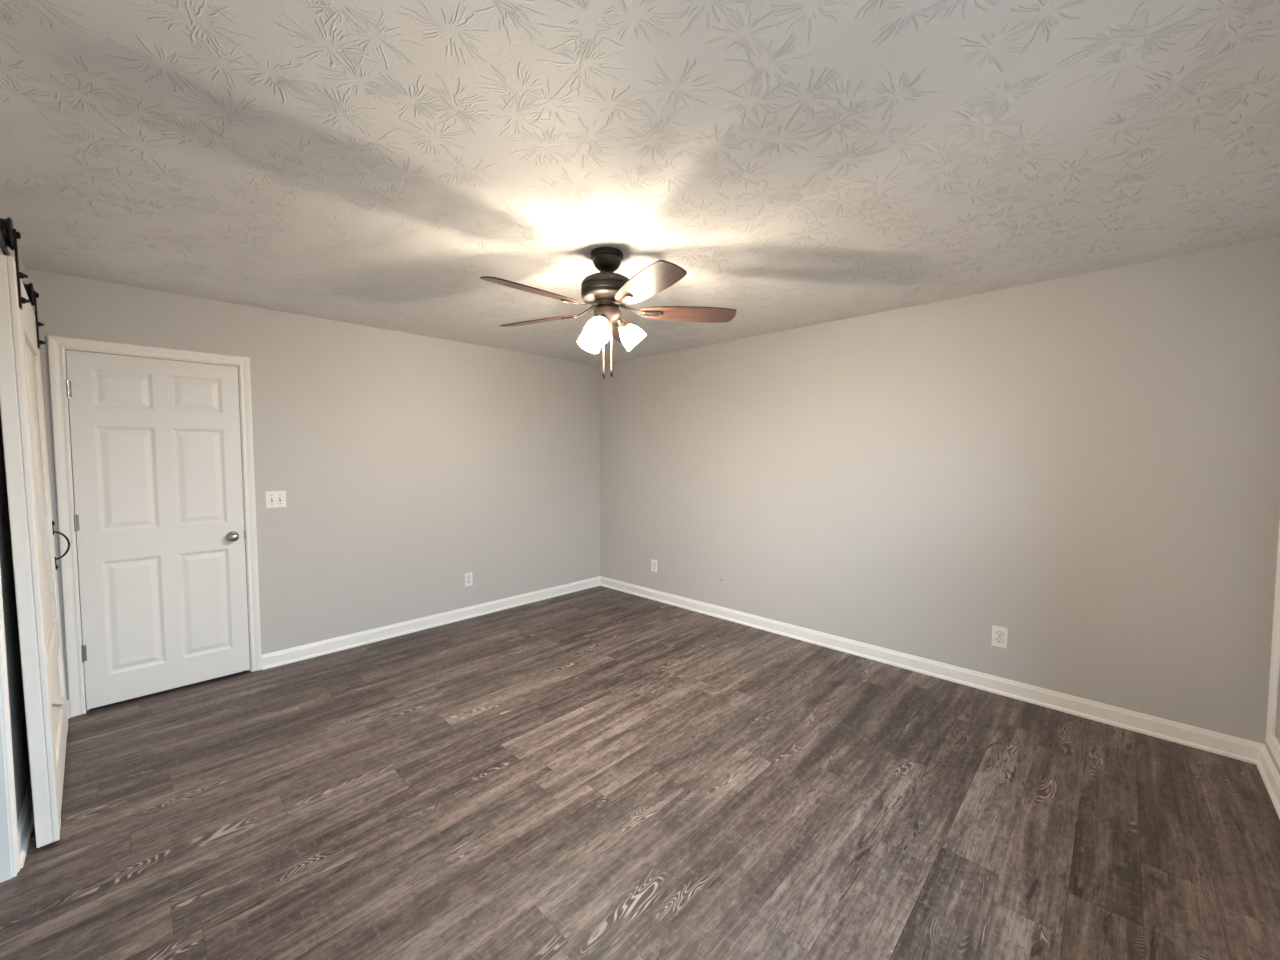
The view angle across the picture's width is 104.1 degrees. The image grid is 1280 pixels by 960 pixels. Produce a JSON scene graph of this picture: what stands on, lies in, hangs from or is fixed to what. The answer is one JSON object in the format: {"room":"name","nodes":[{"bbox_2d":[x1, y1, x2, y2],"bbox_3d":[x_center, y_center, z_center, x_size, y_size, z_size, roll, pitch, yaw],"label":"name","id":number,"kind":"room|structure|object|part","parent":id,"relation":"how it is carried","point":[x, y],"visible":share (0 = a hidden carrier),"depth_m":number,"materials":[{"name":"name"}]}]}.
{"room":"empty bedroom","nodes":[
{"label":"empty bedroom","id":0,"kind":"room"},
{"bbox_2d":[0,247,30,821],"bbox_3d":[-1.546,0.191,0.969,4.845,2.456,0.120,3,4,44],"label":"wall","id":1,"kind":"structure","parent":0,"point":[21,763],"depth_m":1.93,"materials":[{"name":"grey paint"}]},
{"bbox_2d":[0,231,9,255],"bbox_3d":[-2.247,-0.817,1.701,2.630,0.040,0.110,3,4,42],"label":"barn door track","id":2,"kind":"object","parent":1,"relation":"attached to","point":[3,246],"visible":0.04,"depth_m":1.73,"materials":[{"name":"black metal"}]},
{"bbox_2d":[0,217,69,847],"bbox_3d":[-2.654,0.188,2.221,1.215,2.308,0.120,3,4,42],"label":"barn door","id":3,"kind":"structure","parent":2,"relation":"hanging from","point":[35,566],"depth_m":1.83,"materials":[{"name":"white paint"}]},
{"bbox_3d":[-2.664,-0.706,2.166,0.934,0.205,0.014,3,4,42],"label":"rail","id":4,"kind":"part","parent":3,"relation":"part of","materials":[{"name":"white paint"}]},
{"bbox_3d":[-2.652,0.787,2.253,0.934,0.140,0.014,3,4,42],"label":"rail","id":5,"kind":"part","parent":3,"relation":"part of","materials":[{"name":"white paint"}]},
{"bbox_3d":[-2.648,1.241,2.279,0.934,0.199,0.014,3,4,42],"label":"rail","id":6,"kind":"part","parent":3,"relation":"part of","materials":[{"name":"white paint"}]},
{"bbox_3d":[-3.026,0.339,2.612,0.028,0.258,0.056,3,4,42],"label":"pull handle","id":7,"kind":"part","parent":3,"relation":"part of","materials":[{"name":"black metal"}]},
{"bbox_2d":[0,567,19,882],"bbox_3d":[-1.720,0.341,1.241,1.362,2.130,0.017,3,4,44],"label":"trim","id":8,"kind":"structure","parent":1,"relation":"attached to","point":[4,691],"depth_m":1.73,"materials":[{"name":"white paint"}]},
{"bbox_2d":[17,777,33,868],"bbox_3d":[-2.721,1.307,2.264,1.432,0.100,0.023,3,4,44],"label":"baseboard","id":9,"kind":"structure","parent":1,"relation":"attached to","point":[25,823],"depth_m":1.91,"materials":[{"name":"white paint"}]},
{"bbox_2d":[25,268,599,699],"bbox_3d":[-1.891,0.031,4.179,0.120,2.456,4.260,3,4,44],"label":"wall","id":10,"kind":"structure","parent":0,"point":[407,465],"depth_m":3.93,"materials":[{"name":"grey paint"}]},
{"bbox_2d":[67,700,69,718],"bbox_3d":[-3.214,1.282,2.768,0.023,0.100,0.062,3,4,44],"label":"baseboard","id":11,"kind":"structure","parent":10,"relation":"attached to","point":[68,709],"depth_m":2.79,"materials":[{"name":"white paint"}]},
{"bbox_2d":[47,335,261,717],"bbox_3d":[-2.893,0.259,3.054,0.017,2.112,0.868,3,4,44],"label":"trim","id":12,"kind":"structure","parent":10,"relation":"attached to","point":[56,344],"depth_m":2.80,"materials":[{"name":"white paint"}]},
{"bbox_2d":[66,350,249,709],"bbox_3d":[-2.892,0.284,3.047,0.100,2.030,0.760,3,4,44],"label":"door","id":13,"kind":"structure","parent":10,"relation":"in","point":[158,516],"depth_m":3.03,"materials":[{"name":"white paint"}]},
{"bbox_3d":[-2.662,0.372,3.265,0.066,0.066,0.066,3,4,44],"label":"knob","id":14,"kind":"part","parent":13,"relation":"part of","materials":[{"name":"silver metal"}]},
{"bbox_2d":[265,491,285,507],"bbox_3d":[-2.510,0.135,3.442,0.021,0.116,0.116,3,4,44],"label":"light switch","id":15,"kind":"object","parent":10,"relation":"attached to","point":[274,499],"visible":1,"depth_m":3.44,"materials":[{"name":"white plastic"}]},
{"bbox_2d":[262,576,599,669],"bbox_3d":[-1.514,1.193,4.523,0.023,0.100,3.088,3,4,44],"label":"baseboard","id":16,"kind":"structure","parent":10,"relation":"attached to","point":[286,656],"depth_m":4.13,"materials":[{"name":"white paint"}]},
{"bbox_2d":[464,572,472,586],"bbox_3d":[-1.542,0.895,4.490,0.009,0.118,0.074,3,4,44],"label":"wall outlet","id":17,"kind":"object","parent":10,"relation":"attached to","point":[468,576],"visible":1,"depth_m":4.49,"materials":[{"name":"white plastic"}]},
{"bbox_2d":[0,0,1279,364],"bbox_3d":[-0.835,-1.145,2.288,5.745,0.080,5.420,3,4,44],"label":"ceiling","id":18,"kind":"structure","parent":0,"point":[803,163],"depth_m":1.62,"materials":[{"name":"paint"}]},
{"bbox_2d":[480,247,736,378],"bbox_3d":[-0.198,-0.804,2.434,1.263,0.616,1.218,3,4,44],"label":"ceiling fan","id":19,"kind":"object","parent":18,"relation":"hanging from","point":[606,290],"visible":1,"depth_m":2.39,"materials":[{"name":"brown wood"}]},
{"bbox_3d":[-0.453,-0.823,2.175,0.493,0.006,0.147,-3,17,-45],"label":"blade","id":20,"kind":"part","parent":19,"relation":"part of","materials":[{"name":"brown wood"}]},
{"bbox_3d":[-0.528,-0.847,2.652,0.493,0.006,0.147,1,16,27],"label":"blade","id":21,"kind":"part","parent":19,"relation":"part of","materials":[{"name":"brown wood"}]},
{"bbox_3d":[-0.252,-0.718,2.566,0.136,0.137,0.123,3,4,44],"label":"lamp shade","id":22,"kind":"part","parent":19,"relation":"part of","materials":[{"name":"white glass"}]},
{"bbox_3d":[-0.195,-0.706,2.341,0.126,0.137,0.134,3,4,44],"label":"lamp shade","id":23,"kind":"part","parent":19,"relation":"part of","materials":[{"name":"white glass"}]},
{"bbox_3d":[-0.193,-0.717,2.354,0.055,0.075,0.069,3,4,44],"label":"bulb","id":24,"kind":"part","parent":19,"relation":"part of","materials":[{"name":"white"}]},
{"bbox_3d":[-0.142,-0.666,2.460,0.005,0.234,0.005,-1,3,-23],"label":"pull chain","id":25,"kind":"part","parent":19,"relation":"part of","materials":[{"name":"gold metal"}]},
{"bbox_3d":[-0.097,-0.858,2.871,0.147,0.006,0.493,-13,1,9],"label":"blade","id":26,"kind":"part","parent":19,"relation":"part of","materials":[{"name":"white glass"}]},
{"bbox_3d":[-0.029,-0.715,2.502,0.127,0.137,0.133,3,4,44],"label":"lamp shade","id":27,"kind":"part","parent":19,"relation":"part of","materials":[{"name":"white glass"}]},
{"bbox_3d":[0.025,-0.820,2.099,0.147,0.006,0.493,13,-3,-27],"label":"blade","id":28,"kind":"part","parent":19,"relation":"part of","materials":[{"name":"brown wood"}]},
{"bbox_3d":[0.245,-0.842,2.529,0.493,0.006,0.147,0,-10,-9],"label":"blade","id":29,"kind":"part","parent":19,"relation":"part of","materials":[{"name":"brown wood"}]},
{"bbox_2d":[0,586,1279,959],"bbox_3d":[-0.832,1.388,2.414,5.745,0.080,5.420,3,4,44],"label":"floor","id":30,"kind":"structure","parent":0,"point":[599,772],"depth_m":2.02,"materials":[{"name":"plastic"}]},
{"bbox_2d":[599,237,1279,743],"bbox_3d":[1.333,0.040,3.941,4.845,2.456,0.120,3,4,44],"label":"wall","id":31,"kind":"structure","parent":0,"point":[1085,467],"depth_m":3.00,"materials":[{"name":"grey paint"}]},
{"bbox_2d":[651,559,656,571],"bbox_3d":[0.142,0.868,5.047,0.074,0.118,0.009,3,4,44],"label":"wall outlet","id":32,"kind":"object","parent":31,"relation":"attached to","point":[653,562],"visible":1,"depth_m":5.04,"materials":[{"name":"white plastic"}]},
{"bbox_2d":[718,573,724,586],"bbox_3d":[0.732,0.898,4.473,0.072,0.116,0.015,3,4,44],"label":"cable wall plate","id":33,"kind":"object","parent":31,"relation":"attached to","point":[721,582],"visible":1,"depth_m":4.47,"materials":[{"name":"white plastic"}]},
{"bbox_2d":[600,576,1262,764],"bbox_3d":[1.241,1.217,3.990,4.725,0.100,0.023,3,4,44],"label":"baseboard","id":34,"kind":"structure","parent":31,"relation":"attached to","point":[1229,746],"depth_m":3.08,"materials":[{"name":"white paint"}]},
{"bbox_2d":[992,625,1007,648],"bbox_3d":[2.203,0.962,3.055,0.080,0.127,0.009,3,4,44],"label":"wall outlet","id":35,"kind":"object","parent":31,"relation":"attached to","point":[999,634],"visible":1,"depth_m":3.05,"materials":[{"name":"white plastic"}]},
{"bbox_2d":[996,637,1002,642],"bbox_3d":[2.201,0.981,3.054,0.039,0.033,0.003,3,4,44],"label":"receptacle","id":36,"kind":"object","parent":35,"relation":"attached to","point":[998,639],"depth_m":3.05,"materials":[{"name":"white plastic"}]},
{"bbox_2d":[996,631,1003,636],"bbox_3d":[2.201,0.942,3.052,0.039,0.033,0.003,3,4,44],"label":"receptacle","id":37,"kind":"object","parent":35,"relation":"attached to","point":[998,633],"depth_m":3.05,"materials":[{"name":"white plastic"}]},
{"bbox_2d":[1264,504,1279,774],"bbox_3d":[1.591,0.196,0.814,0.120,2.456,4.020,3,4,44],"label":"wall","id":38,"kind":"structure","parent":0,"point":[1277,727],"depth_m":2.28,"materials":[{"name":"grey paint"}]},
{"bbox_2d":[1256,744,1279,818],"bbox_3d":[1.541,1.370,0.922,0.023,0.100,4.020,3,4,44],"label":"baseboard","id":39,"kind":"structure","parent":38,"relation":"attached to","point":[1270,776],"depth_m":2.19,"materials":[{"name":"white paint"}]},
{"bbox_2d":[1266,523,1279,767],"bbox_3d":[2.539,0.237,1.834,0.102,1.934,0.964,3,4,44],"label":"window frame","id":40,"kind":"structure","parent":38,"relation":"in","point":[1271,739],"depth_m":2.21,"materials":[{"name":"white paint"}]}
]}

